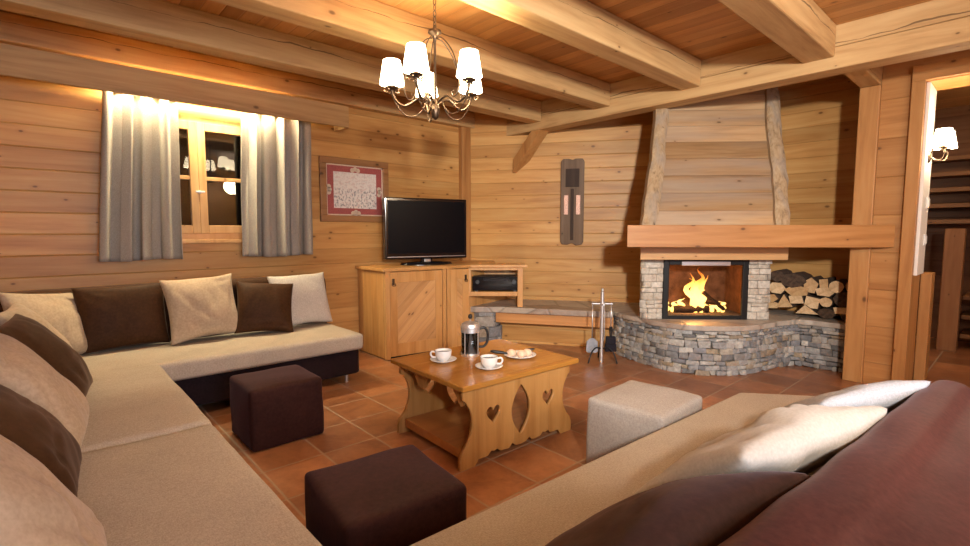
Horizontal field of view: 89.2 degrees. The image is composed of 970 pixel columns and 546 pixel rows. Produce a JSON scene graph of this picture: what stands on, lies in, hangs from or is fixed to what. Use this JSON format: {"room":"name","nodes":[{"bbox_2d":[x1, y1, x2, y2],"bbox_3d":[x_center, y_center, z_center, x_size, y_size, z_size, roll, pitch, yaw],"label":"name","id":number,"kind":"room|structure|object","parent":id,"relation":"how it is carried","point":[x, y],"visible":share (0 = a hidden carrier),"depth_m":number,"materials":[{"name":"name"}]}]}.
{"room":"chalet living room","nodes":[
{"label":"chalet living room","id":0,"kind":"room"},
{"bbox_2d":[0,75,458,350],"bbox_3d":[-1.834,-0.464,4.479,4.415,2.582,0.140,-4,6,-42],"label":"wall","id":1,"kind":"structure","parent":0,"point":[50,133],"depth_m":3.53,"materials":[{"name":"brown wood"}]},
{"bbox_2d":[0,43,348,131],"bbox_3d":[-2.292,-1.356,3.716,2.595,0.188,0.265,-4,6,-42],"label":"wooden beam","id":2,"kind":"structure","parent":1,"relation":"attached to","point":[15,61],"depth_m":3.50,"materials":[{"name":"wood"}]},
{"bbox_2d":[99,91,182,261],"bbox_3d":[-2.539,-0.702,3.613,0.537,1.229,0.101,-4,6,-42],"label":"curtain","id":3,"kind":"object","parent":2,"relation":"hanging from","point":[140,204],"visible":0.94,"depth_m":3.62,"materials":[{"name":"fabric"}]},
{"bbox_2d":[241,112,312,256],"bbox_3d":[-1.799,-0.757,4.278,0.610,1.229,0.102,-4,6,-42],"label":"curtain","id":4,"kind":"object","parent":2,"relation":"hanging from","point":[276,194],"visible":0.95,"depth_m":4.26,"materials":[{"name":"fabric"}]},
{"bbox_2d":[178,113,241,239],"bbox_3d":[-2.247,-0.765,4.019,0.880,0.980,0.150,-4,6,-42],"label":"window","id":5,"kind":"structure","parent":1,"relation":"in","point":[199,229],"depth_m":3.94,"materials":[{"name":"brown wood"}]},
{"bbox_2d":[182,239,241,243],"bbox_3d":[-2.225,-0.260,4.036,0.960,0.030,0.055,-4,6,-42],"label":"trim","id":6,"kind":"structure","parent":1,"relation":"attached to","point":[208,240],"depth_m":4.01,"materials":[{"name":"brown wood"}]},
{"bbox_2d":[0,11,474,127],"bbox_3d":[-1.692,-1.656,4.346,4.480,0.180,0.100,-4,6,-42],"label":"beam","id":7,"kind":"structure","parent":1,"relation":"attached to","point":[15,29],"depth_m":3.80,"materials":[{"name":"brown wood"}]},
{"bbox_2d":[318,155,388,221],"bbox_3d":[-1.273,-0.809,4.841,0.730,0.610,0.035,-4,6,-42],"label":"framed picture","id":8,"kind":"object","parent":1,"relation":"attached to","point":[350,190],"visible":0.91,"depth_m":4.81,"materials":[{"name":"brown wood"}]},
{"bbox_2d":[326,163,382,215],"bbox_3d":[-1.275,-0.809,4.844,0.606,0.486,0.003,-4,6,-42],"label":"print","id":9,"kind":"object","parent":8,"relation":"attached to","point":[352,189],"depth_m":4.83},
{"bbox_2d":[0,0,969,111],"bbox_3d":[2.116,-1.683,3.198,8.800,0.060,7.300,-4,6,-42],"label":"ceiling","id":10,"kind":"structure","parent":0,"point":[703,29],"depth_m":3.33,"materials":[{"name":"brown wood"}]},
{"bbox_2d":[0,0,540,123],"bbox_3d":[-1.117,-1.596,3.787,4.480,0.210,0.165,-4,6,-42],"label":"ceiling beam","id":11,"kind":"structure","parent":10,"relation":"attached to","point":[156,21],"depth_m":3.25,"materials":[{"name":"brown wood"}]},
{"bbox_2d":[210,0,609,108],"bbox_3d":[-0.545,-1.544,3.156,4.480,0.210,0.165,-4,6,-42],"label":"ceiling beam","id":12,"kind":"structure","parent":10,"relation":"attached to","point":[373,23],"depth_m":3.19,"materials":[{"name":"brown wood"}]},
{"bbox_2d":[380,0,481,121],"bbox_3d":[-0.250,-1.213,2.613,0.560,0.779,0.567,-4,6,-42],"label":"chandelier","id":13,"kind":"object","parent":10,"relation":"hanging from","point":[415,64],"visible":1,"depth_m":2.57,"materials":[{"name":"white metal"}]},
{"bbox_2d":[459,0,700,89],"bbox_3d":[0.025,-1.492,2.528,4.480,0.210,0.165,-4,6,-42],"label":"ceiling beam","id":14,"kind":"structure","parent":10,"relation":"attached to","point":[583,25],"depth_m":3.09,"materials":[{"name":"brown wood"}]},
{"bbox_2d":[507,0,969,135],"bbox_3d":[2.474,-1.516,3.293,0.180,0.288,6.700,-4,6,-42],"label":"header beam","id":15,"kind":"structure","parent":10,"relation":"attached to","point":[931,28],"depth_m":3.53,"materials":[{"name":"brown wood"}]},
{"bbox_2d":[513,130,548,172],"bbox_3d":[0.512,-1.349,5.479,0.140,0.438,0.429,-4,6,-42],"label":"knee brace","id":16,"kind":"object","parent":15,"relation":"attached to","point":[534,139],"visible":0.79,"depth_m":5.46,"materials":[{"name":"brown wood"}]},
{"bbox_2d":[718,0,835,62],"bbox_3d":[0.624,-1.437,1.867,4.480,0.210,0.190,-4,6,-42],"label":"ceiling beam","id":17,"kind":"structure","parent":10,"relation":"attached to","point":[801,28],"depth_m":2.88,"materials":[{"name":"brown wood"}]},
{"bbox_2d":[471,111,652,302],"bbox_3d":[1.347,-0.549,5.511,3.270,2.582,0.102,1,5,13],"label":"wall","id":18,"kind":"structure","parent":0,"point":[515,217],"depth_m":5.57,"materials":[{"name":"brown wood"}]},
{"bbox_2d":[560,158,584,244],"bbox_3d":[0.974,-0.789,5.497,0.256,0.957,0.056,1,5,13],"label":"wooden board","id":19,"kind":"object","parent":18,"relation":"attached to","point":[572,171],"visible":1,"depth_m":5.48,"materials":[{"name":"brown wood"}]},
{"bbox_2d":[197,336,969,527],"bbox_3d":[2.116,0.950,3.417,8.800,0.060,7.300,-4,6,-42],"label":"floor","id":20,"kind":"structure","parent":0,"point":[361,414],"depth_m":3.20,"materials":[{"name":"tile"}]},
{"bbox_2d":[0,275,362,405],"bbox_3d":[-2.102,0.499,3.495,2.324,0.826,0.942,-4,6,-42],"label":"sofa","id":21,"kind":"object","parent":20,"relation":"on","point":[203,367],"visible":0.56,"depth_m":3.41,"materials":[{"name":"brown fabric"}]},
{"bbox_2d":[0,293,98,353],"bbox_3d":[-2.707,0.327,3.084,0.234,0.468,0.538,1,5,8],"label":"pillow","id":22,"kind":"object","parent":21,"relation":"on","point":[59,309],"visible":0.35,"depth_m":3.07,"materials":[{"name":"beige fabric"}]},
{"bbox_2d":[71,283,169,354],"bbox_3d":[-2.487,0.299,3.381,0.194,0.433,0.524,4,6,42],"label":"pillow","id":23,"kind":"object","parent":21,"relation":"on","point":[118,316],"visible":0.94,"depth_m":3.32,"materials":[{"name":"brown fabric"}]},
{"bbox_2d":[159,273,237,345],"bbox_3d":[-2.094,0.255,3.649,0.271,0.472,0.488,4,6,38],"label":"pillow","id":24,"kind":"object","parent":21,"relation":"on","point":[197,307],"visible":0.99,"depth_m":3.56,"materials":[{"name":"beige fabric"}]},
{"bbox_2d":[80,322,362,380],"bbox_3d":[-1.983,0.574,3.498,2.080,0.134,0.772,-4,6,-42],"label":"seat cushion","id":25,"kind":"object","parent":21,"relation":"on","point":[208,356],"depth_m":3.41,"materials":[{"name":"fabric"}]},
{"bbox_2d":[234,281,293,333],"bbox_3d":[-1.742,0.273,3.900,0.470,0.431,0.222,-3,6,-33],"label":"pillow","id":26,"kind":"object","parent":21,"relation":"on","point":[260,306],"visible":1,"depth_m":3.83,"materials":[{"name":"brown fabric"}]},
{"bbox_2d":[267,272,332,325],"bbox_3d":[-1.563,0.229,4.176,0.194,0.444,0.514,4,6,43],"label":"pillow","id":27,"kind":"object","parent":21,"relation":"on","point":[309,296],"visible":0.67,"depth_m":4.16,"materials":[{"name":"beige fabric"}]},
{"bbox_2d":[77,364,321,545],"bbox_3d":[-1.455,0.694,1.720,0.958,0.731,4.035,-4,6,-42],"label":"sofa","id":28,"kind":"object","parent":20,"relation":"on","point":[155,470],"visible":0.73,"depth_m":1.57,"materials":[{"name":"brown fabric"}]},
{"bbox_2d":[0,303,71,346],"bbox_3d":[-2.382,0.373,2.629,0.299,0.397,0.480,-3,6,-34],"label":"pillow","id":29,"kind":"object","parent":28,"relation":"on","point":[16,308],"visible":0.28,"depth_m":2.56,"materials":[{"name":"beige fabric"}]},
{"bbox_2d":[0,384,81,496],"bbox_3d":[-1.358,0.473,1.391,0.316,0.406,0.500,-4,6,-38],"label":"pillow","id":30,"kind":"object","parent":28,"relation":"on","point":[23,422],"visible":0.62,"depth_m":1.37,"materials":[{"name":"brown fabric"}]},
{"bbox_2d":[0,333,88,447],"bbox_3d":[-1.685,0.438,1.828,0.316,0.407,0.503,-3,6,-35],"label":"pillow","id":31,"kind":"object","parent":28,"relation":"on","point":[23,371],"visible":0.65,"depth_m":1.74,"materials":[{"name":"beige fabric"}]},
{"bbox_2d":[0,314,92,396],"bbox_3d":[-2.036,0.408,2.277,0.318,0.400,0.500,-3,6,-32],"label":"pillow","id":32,"kind":"object","parent":28,"relation":"on","point":[55,351],"visible":0.48,"depth_m":2.22,"materials":[{"name":"brown fabric"}]},
{"bbox_2d":[0,435,106,545],"bbox_3d":[-0.961,0.504,0.983,0.334,0.412,0.520,-4,6,-38],"label":"pillow","id":33,"kind":"object","parent":28,"relation":"on","point":[36,509],"visible":1,"depth_m":0.97,"materials":[{"name":"beige fabric"}]},
{"bbox_2d":[81,364,211,453],"bbox_3d":[-1.839,0.668,2.287,0.761,0.146,1.275,-4,6,-42],"label":"seat cushion","id":34,"kind":"object","parent":28,"relation":"on","point":[131,404],"depth_m":2.20,"materials":[{"name":"fabric"}]},
{"bbox_2d":[77,425,321,545],"bbox_3d":[-0.976,0.746,1.330,0.755,0.150,1.293,-4,6,-42],"label":"seat cushion","id":35,"kind":"object","parent":28,"relation":"on","point":[187,487],"depth_m":1.46,"materials":[{"name":"fabric"}]},
{"bbox_2d":[229,364,322,451],"bbox_3d":[-1.245,0.777,2.933,0.435,0.361,0.425,-4,6,-42],"label":"pouf","id":36,"kind":"object","parent":20,"relation":"on","point":[273,407],"visible":1,"depth_m":2.78,"materials":[{"name":"brown fabric"}]},
{"bbox_2d":[306,444,466,545],"bbox_3d":[-0.349,0.878,1.718,0.455,0.362,0.450,-3,6,-35],"label":"pouf","id":37,"kind":"object","parent":20,"relation":"on","point":[398,496],"visible":0.89,"depth_m":1.60,"materials":[{"name":"brown fabric"}]},
{"bbox_2d":[355,260,527,359],"bbox_3d":[-0.304,0.343,5.121,1.724,0.868,1.053,-4,6,-42],"label":"tv cabinet","id":38,"kind":"object","parent":20,"relation":"on","point":[403,310],"visible":0.87,"depth_m":4.81,"materials":[{"name":"brown wood"}]},
{"bbox_2d":[382,197,465,265],"bbox_3d":[-0.603,-0.426,5.057,0.890,0.675,0.308,-3,5,-28],"label":"television","id":39,"kind":"object","parent":38,"relation":"on","point":[424,229],"visible":1,"depth_m":5.00,"materials":[{"name":"black plastic"}]},
{"bbox_2d":[473,274,516,290],"bbox_3d":[0.111,0.104,5.215,0.480,0.160,0.265,0,5,0],"label":"stereo receiver","id":40,"kind":"object","parent":38,"relation":"in","point":[483,281],"visible":0.94,"depth_m":5.10,"materials":[{"name":"black plastic"}]},
{"bbox_2d":[468,268,522,306],"bbox_3d":[0.109,0.137,5.230,0.565,0.411,0.300,0,5,0],"label":"niche shelf","id":41,"kind":"object","parent":38,"relation":"attached to","point":[478,297],"depth_m":5.09,"materials":[{"name":"brown wood"}]},
{"bbox_2d":[459,127,470,260],"bbox_3d":[-0.238,-0.573,5.795,0.145,2.582,0.080,-4,6,-42],"label":"post","id":42,"kind":"object","parent":20,"relation":"on","point":[464,133],"visible":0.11,"depth_m":5.71,"materials":[{"name":"brown wood"}]},
{"bbox_2d":[391,339,578,471],"bbox_3d":[-0.002,0.734,2.960,0.870,0.447,0.720,-4,6,-39],"label":"coffee table","id":43,"kind":"object","parent":20,"relation":"on","point":[486,416],"visible":0.96,"depth_m":2.79,"materials":[{"name":"brown wood"}]},
{"bbox_2d":[430,356,456,362],"bbox_3d":[-0.243,0.507,2.872,0.156,0.019,0.156,-4,6,-42],"label":"saucer","id":44,"kind":"object","parent":43,"relation":"on","point":[452,358],"visible":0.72,"depth_m":2.87,"materials":[{"name":"white ceramic"}]},
{"bbox_2d":[430,348,451,361],"bbox_3d":[-0.250,0.479,2.874,0.115,0.062,0.098,3,6,35],"label":"coffee cup","id":45,"kind":"object","parent":44,"relation":"on","point":[442,354],"visible":0.99,"depth_m":2.84,"materials":[{"name":"white ceramic"}]},
{"bbox_2d":[405,398,526,456],"bbox_3d":[-0.002,0.897,2.973,0.760,0.050,0.584,-4,6,-39],"label":"shelf","id":46,"kind":"object","parent":43,"relation":"attached to","point":[447,425],"depth_m":2.91,"materials":[{"name":"brown wood"}]},
{"bbox_2d":[460,314,488,356],"bbox_3d":[-0.062,0.376,3.019,0.178,0.256,0.121,-1,5,-12],"label":"press","id":47,"kind":"object","parent":43,"relation":"on","point":[470,330],"visible":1,"depth_m":2.97,"materials":[{"name":"silver glass"}]},
{"bbox_2d":[475,362,502,369],"bbox_3d":[0.022,0.519,2.728,0.156,0.019,0.156,-4,6,-42],"label":"saucer","id":48,"kind":"object","parent":43,"relation":"on","point":[478,365],"visible":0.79,"depth_m":2.72,"materials":[{"name":"white ceramic"}]},
{"bbox_2d":[480,354,502,368],"bbox_3d":[0.029,0.492,2.720,0.114,0.062,0.098,3,6,36],"label":"coffee cup","id":49,"kind":"object","parent":48,"relation":"on","point":[488,361],"visible":1,"depth_m":2.70,"materials":[{"name":"white ceramic"}]},
{"bbox_2d":[504,350,535,358],"bbox_3d":[0.212,0.498,2.979,0.196,0.019,0.196,-4,6,-42],"label":"plate","id":50,"kind":"object","parent":43,"relation":"on","point":[533,354],"visible":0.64,"depth_m":2.95,"materials":[{"name":"white ceramic"}]},
{"bbox_2d":[490,350,506,353],"bbox_3d":[0.087,0.478,2.979,0.110,0.027,0.022,-1,5,-7],"label":"utensil","id":51,"kind":"object","parent":50,"relation":"on","point":[492,351],"visible":1,"depth_m":2.97,"materials":[{"name":"black plastic"}]},
{"bbox_2d":[507,349,515,355],"bbox_3d":[0.161,0.481,2.974,0.053,0.042,0.053,-4,6,-42],"label":"pastry","id":52,"kind":"object","parent":50,"relation":"on","point":[510,352],"visible":0.99,"depth_m":2.96,"materials":[{"name":"beige food"}]},
{"bbox_2d":[517,350,525,357],"bbox_3d":[0.219,0.483,2.946,0.053,0.042,0.053,-4,6,-42],"label":"pastry","id":53,"kind":"object","parent":50,"relation":"on","point":[521,353],"visible":1,"depth_m":2.93,"materials":[{"name":"beige food"}]},
{"bbox_2d":[523,349,531,355],"bbox_3d":[0.258,0.479,2.983,0.054,0.043,0.053,-4,6,-42],"label":"pastry","id":54,"kind":"object","parent":50,"relation":"on","point":[528,351],"visible":0.86,"depth_m":2.96,"materials":[{"name":"beige food"}]},
{"bbox_2d":[471,299,633,346],"bbox_3d":[0.732,0.553,5.324,1.941,0.427,0.718,1,5,12],"label":"stone bench","id":55,"kind":"object","parent":20,"relation":"on","point":[550,322],"visible":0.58,"depth_m":5.18,"materials":[{"name":"brown wood"}]},
{"bbox_2d":[588,288,617,363],"bbox_3d":[1.078,0.478,4.569,0.273,0.691,0.238,0,5,3],"label":"stand","id":56,"kind":"object","parent":20,"relation":"on","point":[602,303],"visible":1,"depth_m":4.52,"materials":[{"name":"metal"}]},
{"bbox_2d":[586,302,597,352],"bbox_3d":[0.992,0.502,4.550,0.110,0.475,0.012,0,5,3],"label":"shovel","id":57,"kind":"object","parent":56,"relation":"hanging from","point":[591,343],"visible":0.98,"depth_m":4.56,"materials":[{"name":"metal"}]},
{"bbox_2d":[603,307,604,340],"bbox_3d":[1.101,0.470,4.615,0.049,0.421,0.008,0,5,3],"label":"tongs","id":58,"kind":"object","parent":56,"relation":"hanging from","point":[604,307],"visible":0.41,"depth_m":4.61,"materials":[{"name":"metal"}]},
{"bbox_2d":[604,302,615,351],"bbox_3d":[1.162,0.496,4.541,0.100,0.460,0.052,0,5,3],"label":"brush","id":59,"kind":"object","parent":56,"relation":"hanging from","point":[610,341],"visible":1,"depth_m":4.53,"materials":[{"name":"metal"}]},
{"bbox_2d":[586,380,701,462],"bbox_3d":[0.816,0.801,2.526,0.477,0.381,0.437,-5,7,-44],"label":"pouf","id":60,"kind":"object","parent":20,"relation":"on","point":[618,416],"visible":0.51,"depth_m":2.41,"materials":[{"name":"beige fabric"}]},
{"bbox_2d":[410,380,969,545],"bbox_3d":[0.777,0.730,1.421,2.678,0.709,1.127,-4,6,-42],"label":"sofa","id":61,"kind":"object","parent":20,"relation":"on","point":[905,481],"visible":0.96,"depth_m":1.20,"materials":[{"name":"brown fabric"}]},
{"bbox_2d":[410,393,821,545],"bbox_3d":[0.848,0.730,1.648,2.295,0.128,0.752,-4,6,-39],"label":"seat cushion","id":62,"kind":"object","parent":61,"relation":"on","point":[536,516],"depth_m":1.56,"materials":[{"name":"fabric"}]},
{"bbox_2d":[545,471,810,545],"bbox_3d":[0.334,0.559,1.030,0.642,0.292,0.367,-3,6,-34],"label":"pillow","id":63,"kind":"object","parent":61,"relation":"on","point":[707,510],"visible":0.88,"depth_m":0.92,"materials":[{"name":"brown fabric"}]},
{"bbox_2d":[633,404,886,494],"bbox_3d":[0.754,0.518,1.371,0.640,0.338,0.369,-3,5,-28],"label":"pillow","id":64,"kind":"object","parent":61,"relation":"on","point":[798,438],"visible":0.69,"depth_m":1.21,"materials":[{"name":"beige fabric"}]},
{"bbox_2d":[785,380,931,414],"bbox_3d":[1.195,0.489,1.697,0.465,0.304,0.329,-1,5,-14],"label":"pillow","id":65,"kind":"object","parent":61,"relation":"on","point":[890,394],"visible":0.3,"depth_m":1.55,"materials":[{"name":"white fabric"}]},
{"bbox_2d":[607,87,894,375],"bbox_3d":[2.321,-0.460,4.481,2.228,2.588,1.653,1,5,8],"label":"fireplace","id":66,"kind":"object","parent":20,"relation":"on","point":[715,205],"visible":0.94,"depth_m":4.21,"materials":[{"name":"stone"}]},
{"bbox_2d":[673,305,709,312],"bbox_3d":[1.905,0.331,4.551,0.324,0.076,0.066,0,5,-1],"label":"log","id":67,"kind":"object","parent":66,"relation":"on","point":[678,308],"visible":0.98,"depth_m":4.52,"materials":[{"name":"brown wood"}]},
{"bbox_2d":[668,302,715,309],"bbox_3d":[1.919,0.312,4.634,0.503,0.085,0.074,0,5,2],"label":"log","id":68,"kind":"object","parent":66,"relation":"on","point":[687,303],"visible":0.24,"depth_m":4.61,"materials":[{"name":"brown wood"}]},
{"bbox_2d":[668,276,725,312],"bbox_3d":[1.919,0.154,4.560,0.633,0.425,0.112,0,5,3],"label":"fire","id":69,"kind":"object","parent":66,"relation":"on","point":[696,298],"visible":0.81,"depth_m":4.55,"materials":[{"name":"yellow"}]},
{"bbox_2d":[701,291,724,310],"bbox_3d":[2.095,0.256,4.511,0.221,0.186,0.035,0,5,0],"label":"log","id":70,"kind":"object","parent":66,"relation":"on","point":[704,293],"visible":1,"depth_m":4.50,"materials":[{"name":"brown wood"}]},
{"bbox_2d":[656,89,773,224],"bbox_3d":[2.071,-1.094,4.486,1.425,1.327,1.080,0,5,3],"label":"hood","id":71,"kind":"object","parent":66,"relation":"attached to","point":[715,157],"depth_m":4.21,"materials":[{"name":"brown wood"}]},
{"bbox_2d":[769,301,779,307],"bbox_3d":[2.841,0.292,4.801,0.278,0.077,0.135,-4,6,-42],"label":"log","id":72,"kind":"object","parent":66,"relation":"on","point":[774,304],"visible":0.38,"depth_m":4.69,"materials":[{"name":"brown wood"}]},
{"bbox_2d":[770,293,785,302],"bbox_3d":[2.826,0.232,4.768,0.282,0.083,0.112,-4,6,-42],"label":"log","id":73,"kind":"object","parent":72,"relation":"on","point":[774,297],"visible":0.48,"depth_m":4.67,"materials":[{"name":"brown wood"}]},
{"bbox_2d":[770,281,786,293],"bbox_3d":[2.865,0.134,4.749,0.294,0.109,0.162,-4,6,-42],"label":"log","id":74,"kind":"object","parent":73,"relation":"on","point":[775,287],"visible":0.56,"depth_m":4.65,"materials":[{"name":"brown wood"}]},
{"bbox_2d":[771,269,791,281],"bbox_3d":[2.848,0.022,4.729,0.276,0.113,0.132,-4,6,-42],"label":"log","id":75,"kind":"object","parent":74,"relation":"on","point":[778,275],"visible":0.73,"depth_m":4.64,"materials":[{"name":"brown wood"}]},
{"bbox_2d":[776,293,800,306],"bbox_3d":[2.915,0.257,4.713,0.282,0.135,0.144,-4,6,-42],"label":"log","id":76,"kind":"object","parent":72,"relation":"on","point":[784,302],"visible":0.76,"depth_m":4.62,"materials":[{"name":"brown wood"}]},
{"bbox_2d":[789,295,805,303],"bbox_3d":[2.974,0.237,4.632,0.285,0.086,0.130,-4,6,-42],"label":"log","id":77,"kind":"object","parent":76,"relation":"on","point":[793,299],"visible":0.64,"depth_m":4.53,"materials":[{"name":"brown wood"}]},
{"bbox_2d":[784,286,812,295],"bbox_3d":[2.969,0.157,4.627,0.291,0.113,0.206,-4,6,-42],"label":"log","id":78,"kind":"object","parent":77,"relation":"on","point":[796,291],"visible":0.65,"depth_m":4.52,"materials":[{"name":"brown wood"}]},
{"bbox_2d":[781,271,812,287],"bbox_3d":[2.950,0.060,4.639,0.297,0.139,0.218,-4,6,-42],"label":"log","id":79,"kind":"object","parent":78,"relation":"on","point":[797,279],"visible":0.82,"depth_m":4.54,"materials":[{"name":"brown wood"}]},
{"bbox_2d":[804,275,822,293],"bbox_3d":[3.051,0.104,4.542,0.293,0.147,0.122,-4,6,-42],"label":"log","id":80,"kind":"object","parent":78,"relation":"on","point":[812,283],"visible":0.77,"depth_m":4.44,"materials":[{"name":"brown wood"}]},
{"bbox_2d":[796,305,821,314],"bbox_3d":[3.036,0.325,4.568,0.309,0.086,0.186,-4,6,-42],"label":"log","id":81,"kind":"object","parent":66,"relation":"on","point":[805,309],"visible":0.68,"depth_m":4.47,"materials":[{"name":"brown wood"}]},
{"bbox_2d":[817,305,839,318],"bbox_3d":[3.139,0.354,4.474,0.296,0.095,0.134,-4,6,-42],"label":"log","id":82,"kind":"object","parent":66,"relation":"on","point":[827,312],"visible":0.73,"depth_m":4.38,"materials":[{"name":"brown wood"}]},
{"bbox_2d":[804,293,825,308],"bbox_3d":[3.063,0.258,4.549,0.297,0.116,0.129,-4,6,-42],"label":"log","id":83,"kind":"object","parent":82,"relation":"on","point":[812,301],"visible":0.76,"depth_m":4.45,"materials":[{"name":"brown wood"}]},
{"bbox_2d":[819,295,835,306],"bbox_3d":[3.123,0.251,4.456,0.280,0.090,0.103,-4,6,-42],"label":"log","id":84,"kind":"object","parent":82,"relation":"on","point":[826,301],"visible":0.73,"depth_m":4.36,"materials":[{"name":"brown wood"}]},
{"bbox_2d":[815,287,836,296],"bbox_3d":[3.128,0.155,4.460,0.304,0.094,0.163,-4,6,-42],"label":"log","id":85,"kind":"object","parent":84,"relation":"on","point":[826,292],"visible":0.66,"depth_m":4.36,"materials":[{"name":"brown wood"}]},
{"bbox_2d":[819,277,835,287],"bbox_3d":[3.107,0.086,4.458,0.280,0.092,0.075,-4,6,-42],"label":"log","id":86,"kind":"object","parent":85,"relation":"on","point":[824,283],"visible":0.86,"depth_m":4.37,"materials":[{"name":"brown wood"}]},
{"bbox_2d":[833,306,845,313],"bbox_3d":[3.211,0.322,4.395,0.285,0.068,0.112,-4,6,-42],"label":"log","id":87,"kind":"object","parent":82,"relation":"on","point":[838,310],"visible":0.42,"depth_m":4.30,"materials":[{"name":"brown wood"}]},
{"bbox_2d":[833,290,846,306],"bbox_3d":[3.214,0.222,4.363,0.298,0.139,0.156,-4,6,-42],"label":"log","id":88,"kind":"object","parent":87,"relation":"on","point":[840,299],"visible":0.48,"depth_m":4.28,"materials":[{"name":"brown wood"}]},
{"bbox_2d":[829,279,847,292],"bbox_3d":[3.165,0.115,4.381,0.280,0.111,0.116,-4,6,-42],"label":"log","id":89,"kind":"object","parent":88,"relation":"on","point":[837,286],"visible":0.8,"depth_m":4.29,"materials":[{"name":"brown wood"}]},
{"bbox_2d":[840,314,845,320],"bbox_3d":[3.254,0.373,4.363,0.301,0.077,0.106,-4,6,-42],"label":"log","id":90,"kind":"object","parent":66,"relation":"on","point":[843,316],"visible":0.18,"depth_m":4.29,"materials":[{"name":"brown wood"}]},
{"bbox_2d":[842,85,881,382],"bbox_3d":[3.011,-0.283,3.921,0.150,2.315,0.130,-4,6,-42],"label":"timber post","id":91,"kind":"object","parent":20,"relation":"on","point":[869,97],"visible":0.71,"depth_m":3.87,"materials":[{"name":"brown wood"}]},
{"bbox_2d":[845,66,882,87],"bbox_3d":[2.799,-1.504,3.630,0.750,0.160,0.130,-4,6,-42],"label":"tie beam","id":92,"kind":"structure","parent":91,"relation":"on","point":[873,76],"depth_m":3.62,"materials":[{"name":"brown wood"}]},
{"bbox_2d":[913,272,934,379],"bbox_3d":[3.572,0.433,4.002,0.180,0.875,0.070,-4,6,-42],"label":"post","id":93,"kind":"object","parent":20,"relation":"on","point":[927,279],"visible":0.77,"depth_m":3.94,"materials":[{"name":"brown wood"}]},
{"bbox_2d":[916,139,969,341],"bbox_3d":[5.189,-0.322,5.084,0.570,2.200,1.100,-4,6,-42],"label":"staircase","id":94,"kind":"structure","parent":20,"relation":"on","point":[949,193],"depth_m":5.42,"materials":[{"name":"brown wood"}]},
{"bbox_2d":[936,229,966,351],"bbox_3d":[4.726,0.170,4.989,0.150,1.235,0.150,-4,6,-42],"label":"newel post","id":95,"kind":"object","parent":20,"relation":"on","point":[954,239],"visible":1,"depth_m":4.94,"materials":[{"name":"brown wood"}]},
{"bbox_2d":[770,79,859,315],"bbox_3d":[3.217,-0.480,4.679,0.080,2.582,1.426,-4,6,-42],"label":"wall","id":96,"kind":"structure","parent":0,"point":[819,122],"depth_m":4.64,"materials":[{"name":"brown wood"}]},
{"bbox_2d":[863,58,923,382],"bbox_3d":[3.319,-0.424,4.009,0.670,2.582,0.330,-4,6,-42],"label":"wooden post","id":97,"kind":"structure","parent":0,"point":[897,78],"depth_m":3.77,"materials":[{"name":"brown wood"}]},
{"bbox_2d":[891,80,926,380],"bbox_3d":[3.158,-0.250,3.672,0.040,2.290,0.077,-4,6,-42],"label":"trim","id":98,"kind":"structure","parent":97,"relation":"attached to","point":[918,91],"depth_m":3.65,"materials":[{"name":"brown wood"}]},
{"bbox_2d":[913,82,936,275],"bbox_3d":[3.341,-0.691,3.735,0.335,1.409,0.022,-4,6,-42],"label":"board","id":99,"kind":"object","parent":97,"relation":"attached to","point":[931,92],"visible":1,"depth_m":3.66,"materials":[{"name":"wood"}]},
{"bbox_2d":[923,234,926,245],"bbox_3d":[3.389,-0.255,3.788,0.080,0.090,0.017,-4,6,-42],"label":"light switch","id":100,"kind":"object","parent":99,"relation":"attached to","point":[924,235],"visible":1,"depth_m":3.77,"materials":[{"name":"plastic"}]},
{"bbox_2d":[926,197,929,208],"bbox_3d":[3.397,-0.539,3.771,0.080,0.090,0.017,-4,6,-42],"label":"light switch","id":101,"kind":"object","parent":99,"relation":"attached to","point":[927,198],"visible":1,"depth_m":3.75,"materials":[{"name":"plastic"}]},
{"bbox_2d":[927,127,957,162],"bbox_3d":[3.368,-0.931,3.621,0.276,0.233,0.153,-4,6,-42],"label":"wall sconce","id":102,"kind":"object","parent":99,"relation":"attached to","point":[944,139],"visible":1,"depth_m":3.55,"materials":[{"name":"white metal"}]},
{"bbox_2d":[905,56,969,379],"bbox_3d":[3.729,-0.275,3.312,0.410,2.400,1.372,-4,6,-42],"label":"door frame","id":103,"kind":"structure","parent":97,"relation":"attached to","point":[959,66],"depth_m":3.58,"materials":[{"name":"brown wood"}]},
{"bbox_2d":[923,49,969,64],"bbox_3d":[4.358,-0.311,2.641,0.370,2.582,3.100,-4,6,-42],"label":"beam","id":104,"kind":"structure","parent":97,"relation":"in","point":[964,53],"depth_m":3.48,"materials":[{"name":"brown wood"}]},
{"bbox_2d":[934,105,969,139],"bbox_3d":[6.192,-0.467,4.520,0.080,2.582,3.440,-4,6,-42],"label":"wall","id":105,"kind":"structure","parent":0,"point":[958,118],"depth_m":5.44,"materials":[{"name":"brown wood"}]},
{"label":"outside","id":106,"kind":"structure","parent":0,"visible":0},
{"bbox_2d":[179,129,241,225],"bbox_3d":[-2.549,-0.813,4.350,1.080,1.500,0.050,-4,6,-42],"label":"window pane","id":107,"kind":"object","parent":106,"point":[222,152],"depth_m":4.45,"materials":[{"name":"clear glass"}]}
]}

